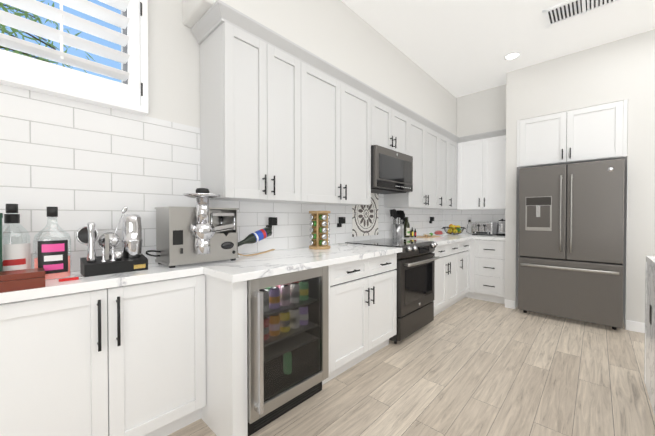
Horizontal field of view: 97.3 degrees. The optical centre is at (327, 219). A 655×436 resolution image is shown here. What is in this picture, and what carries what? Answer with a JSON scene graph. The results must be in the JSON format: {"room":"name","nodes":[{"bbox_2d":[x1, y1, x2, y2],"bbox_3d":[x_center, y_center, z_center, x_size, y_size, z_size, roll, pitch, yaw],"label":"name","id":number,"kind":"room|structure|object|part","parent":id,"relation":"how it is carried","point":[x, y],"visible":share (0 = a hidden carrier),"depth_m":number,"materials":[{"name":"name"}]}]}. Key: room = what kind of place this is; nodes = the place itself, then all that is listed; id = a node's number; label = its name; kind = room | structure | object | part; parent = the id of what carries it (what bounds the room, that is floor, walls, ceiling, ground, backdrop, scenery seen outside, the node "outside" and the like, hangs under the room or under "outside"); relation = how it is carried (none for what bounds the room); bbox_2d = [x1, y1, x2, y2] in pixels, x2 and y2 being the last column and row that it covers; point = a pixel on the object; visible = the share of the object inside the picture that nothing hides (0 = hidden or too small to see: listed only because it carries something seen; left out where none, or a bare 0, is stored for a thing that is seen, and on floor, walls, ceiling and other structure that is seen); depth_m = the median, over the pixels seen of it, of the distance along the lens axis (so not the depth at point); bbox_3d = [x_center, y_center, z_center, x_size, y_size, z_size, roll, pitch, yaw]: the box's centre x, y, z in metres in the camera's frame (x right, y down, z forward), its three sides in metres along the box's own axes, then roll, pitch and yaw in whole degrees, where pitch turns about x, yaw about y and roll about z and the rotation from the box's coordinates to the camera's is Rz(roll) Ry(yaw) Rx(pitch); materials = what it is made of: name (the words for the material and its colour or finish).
{"room":"kitchen","nodes":[
{"label":"kitchen","id":0,"kind":"room"},
{"bbox_2d":[146,0,199,127],"bbox_3d":[-1.002,-0.366,1.910,0.160,3.080,9.000,1,1,43],"label":"wall","id":1,"kind":"structure","parent":0,"point":[173,70],"depth_m":1.81,"materials":[{"name":"white paint"}]},
{"bbox_2d":[0,0,147,115],"bbox_3d":[-1.749,-1.139,0.922,0.109,1.070,2.050,1,1,43],"label":"window shutter","id":2,"kind":"object","parent":1,"relation":"attached to","point":[26,72],"visible":1,"depth_m":1.46,"materials":[{"name":"white wood"}]},
{"bbox_2d":[121,9,127,84],"bbox_3d":[-1.837,-1.133,1.007,0.040,0.965,1.935,1,1,43],"label":"window","id":3,"kind":"structure","parent":1,"relation":"in","point":[124,67],"depth_m":1.68,"materials":[{"name":"grey"}]},
{"bbox_2d":[0,84,442,271],"bbox_3d":[-0.927,-0.161,1.869,0.008,0.910,8.639,1,1,43],"label":"wall tile","id":4,"kind":"structure","parent":1,"relation":"attached to","point":[79,164],"depth_m":1.57,"materials":[{"name":"white tile"}]},
{"bbox_2d":[265,216,276,229],"bbox_3d":[-0.456,0.029,2.331,0.054,0.116,0.086,1,1,43],"label":"electrical outlet","id":5,"kind":"object","parent":4,"relation":"attached to","point":[270,221],"visible":0.79,"depth_m":2.32,"materials":[{"name":"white plastic"}]},
{"bbox_2d":[336,216,344,227],"bbox_3d":[0.138,0.021,2.966,0.054,0.116,0.086,1,1,43],"label":"electrical outlet","id":6,"kind":"object","parent":4,"relation":"attached to","point":[340,220],"visible":1,"depth_m":2.95,"materials":[{"name":"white plastic"}]},
{"bbox_2d":[429,216,433,223],"bbox_3d":[1.660,0.002,4.596,0.054,0.116,0.086,1,1,43],"label":"electrical outlet","id":7,"kind":"object","parent":4,"relation":"attached to","point":[431,219],"visible":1,"depth_m":4.58,"materials":[{"name":"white plastic"}]},
{"bbox_2d":[196,4,307,203],"bbox_3d":[-0.504,-0.695,2.057,0.338,1.114,0.660,1,1,43],"label":"upper cabinet","id":8,"kind":"object","parent":1,"relation":"attached to","point":[254,80],"depth_m":1.87,"materials":[{"name":"white wood"}]},
{"bbox_3d":[0.845,-1.224,2.961,1.065,0.080,3.948,1,1,43],"label":"crown","id":9,"kind":"part","parent":8,"relation":"part of","materials":[{"name":"grey wood"}]},
{"bbox_2d":[308,52,371,205],"bbox_3d":[-0.029,-0.702,2.564,0.338,1.114,0.970,1,1,43],"label":"upper cabinet","id":10,"kind":"object","parent":1,"relation":"attached to","point":[339,104],"depth_m":2.44,"materials":[{"name":"white wood"}]},
{"bbox_2d":[352,193,377,236],"bbox_3d":[0.446,-0.073,3.332,0.003,0.510,0.510,1,1,43],"label":"wall tile","id":11,"kind":"structure","parent":1,"relation":"attached to","point":[364,220],"depth_m":3.33,"materials":[{"name":"white tile"}]},
{"bbox_2d":[372,136,415,195],"bbox_3d":[0.586,-0.559,3.182,0.396,0.476,0.760,1,1,43],"label":"microwave","id":12,"kind":"object","parent":1,"relation":"attached to","point":[393,164],"depth_m":3.04,"materials":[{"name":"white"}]},
{"bbox_2d":[372,88,415,147],"bbox_3d":[0.584,-1.001,3.178,0.393,0.529,0.770,1,1,43],"label":"upper cabinet","id":13,"kind":"object","parent":1,"relation":"attached to","point":[392,120],"depth_m":3.08,"materials":[{"name":"white wood"}]},
{"bbox_2d":[384,116,443,207],"bbox_3d":[1.145,-0.717,3.821,0.338,1.114,0.930,1,1,43],"label":"upper cabinet","id":14,"kind":"object","parent":1,"relation":"attached to","point":[429,136],"depth_m":3.69,"materials":[{"name":"white wood"}]},
{"bbox_2d":[420,132,447,209],"bbox_3d":[1.544,-0.722,4.249,0.338,1.114,0.480,1,1,43],"label":"upper cabinet","id":15,"kind":"object","parent":1,"relation":"attached to","point":[443,155],"depth_m":4.18,"materials":[{"name":"white wood"}]},
{"bbox_2d":[444,132,459,209],"bbox_3d":[1.799,-0.724,4.476,0.401,1.114,0.440,1,1,43],"label":"upper cabinet","id":16,"kind":"object","parent":1,"relation":"attached to","point":[453,141],"depth_m":4.45,"materials":[{"name":"white wood"}]},
{"bbox_2d":[182,0,457,136],"bbox_3d":[0.661,-1.596,3.317,0.328,0.652,4.328,1,1,43],"label":"wall","id":17,"kind":"structure","parent":0,"point":[341,35],"depth_m":2.61,"materials":[{"name":"white paint"}]},
{"bbox_2d":[168,297,654,435],"bbox_3d":[1.868,1.223,0.343,7.000,0.060,10.600,1,1,43],"label":"floor","id":18,"kind":"structure","parent":0,"point":[466,366],"depth_m":2.04,"materials":[{"name":"brown wood"}]},
{"bbox_2d":[0,276,211,435],"bbox_3d":[-1.138,0.743,1.406,0.323,0.874,0.963,1,1,43],"label":"base cabinet","id":19,"kind":"object","parent":18,"relation":"on","point":[134,360],"depth_m":1.32,"materials":[{"name":"white wood"}]},
{"bbox_2d":[0,233,483,303],"bbox_3d":[-0.203,0.307,2.151,0.671,0.118,7.230,1,1,43],"label":"countertop","id":20,"kind":"structure","parent":19,"relation":"on","point":[287,266],"depth_m":1.62,"materials":[{"name":"white stone"}]},
{"bbox_2d":[0,213,2,271],"bbox_3d":[-1.351,0.120,1.129,0.072,0.295,0.107,1,1,43],"label":"bottle","id":21,"kind":"object","parent":20,"relation":"on","point":[1,250],"visible":0.9,"depth_m":1.14,"materials":[{"name":"green"}]},
{"bbox_2d":[2,204,30,270],"bbox_3d":[-1.365,0.098,1.248,0.109,0.336,0.109,1,1,43],"label":"bottle","id":22,"kind":"object","parent":20,"relation":"on","point":[17,256],"visible":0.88,"depth_m":1.23,"materials":[{"name":"clear glass"}]},
{"bbox_2d":[0,268,44,292],"bbox_3d":[-1.262,0.236,1.082,0.118,0.064,0.285,1,1,43],"label":"box","id":23,"kind":"object","parent":20,"relation":"on","point":[17,280],"visible":0.96,"depth_m":1.11,"materials":[{"name":"brown wood"}]},
{"bbox_2d":[33,207,71,280],"bbox_3d":[-1.238,0.103,1.299,0.079,0.325,0.126,1,1,43],"label":"bottle","id":24,"kind":"object","parent":20,"relation":"on","point":[53,259],"visible":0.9,"depth_m":1.28,"materials":[{"name":"clear glass"}]},
{"bbox_2d":[59,276,82,281],"bbox_3d":[-1.133,0.261,1.272,0.014,0.011,0.078,1,1,43],"label":"lighter","id":25,"kind":"object","parent":20,"relation":"on","point":[70,279],"visible":1,"depth_m":1.27,"materials":[{"name":"red plastic"}]},
{"bbox_2d":[76,206,147,276],"bbox_3d":[-1.090,0.096,1.467,0.129,0.335,0.275,1,1,43],"label":"bar tool set","id":26,"kind":"object","parent":20,"relation":"on","point":[129,257],"visible":1,"depth_m":1.46,"materials":[{"name":"silver metal"}]},
{"bbox_2d":[146,188,238,267],"bbox_3d":[-0.769,0.039,1.706,0.375,0.444,0.493,1,1,43],"label":"juicer","id":27,"kind":"object","parent":20,"relation":"on","point":[202,231],"visible":1,"depth_m":1.63,"materials":[{"name":"silver metal"}]},
{"bbox_2d":[238,227,274,255],"bbox_3d":[-0.531,0.154,2.084,0.076,0.202,0.343,1,1,43],"label":"wine bottle","id":28,"kind":"object","parent":20,"relation":"on","point":[258,235],"visible":0.79,"depth_m":2.07,"materials":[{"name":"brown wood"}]},
{"bbox_3d":[-0.196,0.686,1.697,0.073,0.631,0.523,1,1,43],"label":"cooler glass","id":29,"kind":"part","parent":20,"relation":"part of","materials":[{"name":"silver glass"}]},
{"bbox_3d":[-0.212,0.688,1.735,0.040,0.756,0.603,1,1,43],"label":"cooler door","id":30,"kind":"part","parent":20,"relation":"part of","materials":[{"name":"glass"}]},
{"bbox_2d":[309,211,329,249],"bbox_3d":[-0.069,0.086,2.549,0.190,0.330,0.190,1,1,43],"label":"spice rack","id":31,"kind":"object","parent":20,"relation":"on","point":[319,229],"visible":1,"depth_m":2.50,"materials":[{"name":"brown wood"}]},
{"bbox_2d":[390,209,404,238],"bbox_3d":[0.884,0.048,3.663,0.180,0.379,0.190,1,1,43],"label":"utensil crock","id":32,"kind":"object","parent":20,"relation":"on","point":[396,229],"visible":1,"depth_m":3.63,"materials":[{"name":"metal"}]},
{"bbox_2d":[404,217,409,237],"bbox_3d":[1.062,0.098,3.860,0.080,0.275,0.080,1,1,43],"label":"oil bottle","id":33,"kind":"object","parent":20,"relation":"on","point":[406,229],"visible":1,"depth_m":3.83,"materials":[{"name":"green glass"}]},
{"bbox_2d":[410,227,415,236],"bbox_3d":[1.174,0.167,3.924,0.082,0.135,0.034,0,1,-23],"label":"bottle","id":34,"kind":"object","parent":20,"relation":"on","point":[412,232],"visible":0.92,"depth_m":3.89,"materials":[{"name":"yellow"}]},
{"bbox_2d":[416,233,440,237],"bbox_3d":[1.387,0.206,3.955,0.170,0.056,0.400,1,1,43],"label":"cutting board","id":35,"kind":"object","parent":20,"relation":"on","point":[430,235],"visible":1,"depth_m":3.86,"materials":[{"name":"beige wood"}]},
{"bbox_2d":[433,230,444,235],"bbox_3d":[1.674,0.193,4.343,0.140,0.072,0.187,1,1,43],"label":"pack","id":36,"kind":"object","parent":20,"relation":"on","point":[439,232],"visible":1,"depth_m":4.28,"materials":[{"name":"red"}]},
{"bbox_2d":[441,224,465,233],"bbox_3d":[2.006,0.146,4.580,0.372,0.160,0.374,1,1,43],"label":"fruit bowl","id":37,"kind":"object","parent":20,"relation":"on","point":[454,229],"visible":1,"depth_m":4.51,"materials":[{"name":"black"}]},
{"bbox_2d":[466,222,496,235],"bbox_3d":[2.359,0.118,4.483,0.435,0.219,0.290,1,1,43],"label":"toaster","id":38,"kind":"object","parent":20,"relation":"on","point":[483,228],"visible":0.94,"depth_m":4.34,"materials":[{"name":"silver metal"}]},
{"bbox_2d":[272,256,395,391],"bbox_3d":[0.092,0.730,2.510,0.613,0.874,0.938,1,1,43],"label":"base cabinet","id":39,"kind":"object","parent":18,"relation":"on","point":[322,327],"depth_m":2.01,"materials":[{"name":"white wood"}]},
{"bbox_2d":[376,240,435,343],"bbox_3d":[0.667,0.707,3.093,0.642,0.906,0.819,1,1,43],"label":"range","id":40,"kind":"object","parent":18,"relation":"on","point":[415,266],"depth_m":2.81,"materials":[{"name":"black metal"}]},
{"bbox_2d":[436,244,459,314],"bbox_3d":[1.257,0.715,3.757,0.613,0.874,0.915,1,1,43],"label":"base cabinet","id":41,"kind":"object","parent":18,"relation":"on","point":[447,255],"depth_m":3.54,"materials":[{"name":"white wood"}]},
{"bbox_2d":[460,240,471,299],"bbox_3d":[1.689,0.710,4.172,0.678,0.874,0.520,1,1,43],"label":"base cabinet","id":42,"kind":"object","parent":18,"relation":"on","point":[465,245],"depth_m":4.07,"materials":[{"name":"white wood"}]},
{"bbox_2d":[472,240,504,303],"bbox_3d":[2.394,0.710,4.208,0.473,0.874,0.680,1,1,43],"label":"base cabinet","id":43,"kind":"object","parent":18,"relation":"on","point":[488,256],"depth_m":4.00,"materials":[{"name":"white wood"}]},
{"bbox_2d":[472,236,504,239],"bbox_3d":[2.435,0.251,4.192,0.398,0.040,0.645,1,1,43],"label":"countertop","id":44,"kind":"structure","parent":43,"relation":"on","point":[473,237],"depth_m":4.01,"materials":[{"name":"white stone"}]},
{"bbox_2d":[496,219,504,235],"bbox_3d":[2.599,0.107,4.249,0.200,0.247,0.170,1,1,43],"label":"kettle","id":45,"kind":"object","parent":44,"relation":"on","point":[500,227],"visible":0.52,"depth_m":4.22,"materials":[{"name":"silver metal"}]},
{"bbox_2d":[518,156,626,329],"bbox_3d":[2.962,0.260,3.538,0.904,1.790,0.840,1,1,43],"label":"fridge","id":46,"kind":"object","parent":18,"relation":"on","point":[571,238],"depth_m":3.18,"materials":[{"name":"grey metal"}]},
{"bbox_2d":[644,256,654,415],"bbox_3d":[1.368,0.736,0.264,1.132,0.915,3.930,1,1,43],"label":"kitchen island","id":47,"kind":"object","parent":18,"relation":"on","point":[649,368],"visible":1,"depth_m":1.90,"materials":[{"name":"white wood"}]},
{"bbox_2d":[458,84,505,136],"bbox_3d":[2.421,-1.609,4.412,0.750,0.652,0.323,1,1,43],"label":"wall","id":48,"kind":"structure","parent":0,"point":[483,111],"depth_m":4.29,"materials":[{"name":"white paint"}]},
{"bbox_2d":[341,0,654,97],"bbox_3d":[1.868,-1.917,0.305,7.000,0.060,10.600,1,1,43],"label":"ceiling","id":49,"kind":"structure","parent":0,"point":[457,48],"depth_m":2.93,"materials":[{"name":"white paint"}]},
{"bbox_2d":[504,52,520,59],"bbox_3d":[2.166,-1.921,3.379,0.170,0.006,0.170,1,1,43],"label":"recessed light","id":50,"kind":"object","parent":49,"relation":"in","point":[512,55],"visible":1,"depth_m":3.36,"materials":[{"name":"white plastic"}]},
{"bbox_2d":[542,0,622,27],"bbox_3d":[2.272,-1.905,2.555,0.560,0.015,0.300,1,1,43],"label":"ceiling vent","id":51,"kind":"object","parent":49,"relation":"in","point":[562,12],"visible":0.98,"depth_m":2.61,"materials":[{"name":"white metal"}]},
{"bbox_2d":[505,29,654,329],"bbox_3d":[4.519,-0.370,2.225,5.320,3.080,0.678,1,1,43],"label":"wall","id":52,"kind":"structure","parent":0,"point":[622,69],"depth_m":3.10,"materials":[{"name":"white paint"}]},
{"bbox_2d":[460,129,505,209],"bbox_3d":[2.389,-0.723,4.387,0.748,1.114,0.400,1,1,43],"label":"upper cabinet","id":53,"kind":"object","parent":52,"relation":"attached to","point":[482,155],"depth_m":4.27,"materials":[{"name":"white wood"}]},
{"bbox_2d":[517,99,627,167],"bbox_3d":[2.997,-0.975,3.584,0.984,0.598,0.620,1,1,43],"label":"upper cabinet","id":54,"kind":"object","parent":52,"relation":"attached to","point":[599,132],"depth_m":3.31,"materials":[{"name":"white wood"}]},
{"bbox_2d":[505,299,644,332],"bbox_3d":[4.246,1.120,2.024,5.220,0.105,0.013,1,1,43],"label":"baseboard","id":55,"kind":"structure","parent":52,"relation":"attached to","point":[635,326],"depth_m":3.01,"materials":[{"name":"white wood"}]},
{"bbox_3d":[4.485,-0.377,2.833,6.600,3.080,0.160,1,1,43],"label":"wall","id":56,"kind":"structure","parent":0,"visible":0},
{"bbox_2d":[443,209,504,233],"bbox_3d":[2.413,0.021,4.657,1.070,0.480,0.008,1,1,43],"label":"wall tile","id":57,"kind":"structure","parent":56,"relation":"attached to","point":[456,217],"depth_m":4.74,"materials":[{"name":"white tile"}]},
{"bbox_2d":[467,216,471,223],"bbox_3d":[2.325,0.000,4.715,0.072,0.116,0.026,1,1,43],"label":"electrical outlet","id":58,"kind":"object","parent":57,"relation":"attached to","point":[469,219],"visible":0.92,"depth_m":4.71,"materials":[{"name":"white plastic"}]},
{"label":"outside","id":59,"kind":"structure","parent":0,"visible":0},
{"bbox_3d":[-6.174,1.389,6.898,13.500,0.050,16.000,1,1,43],"label":"ground","id":60,"kind":"structure","parent":59,"visible":0},
{"bbox_2d":[0,1,94,72],"bbox_3d":[-4.098,-0.801,3.021,2.808,4.435,2.586,1,1,43],"label":"tree","id":61,"kind":"object","parent":60,"relation":"on","point":[14,30],"visible":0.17,"depth_m":3.35,"materials":[{"name":"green plant"}]}
]}

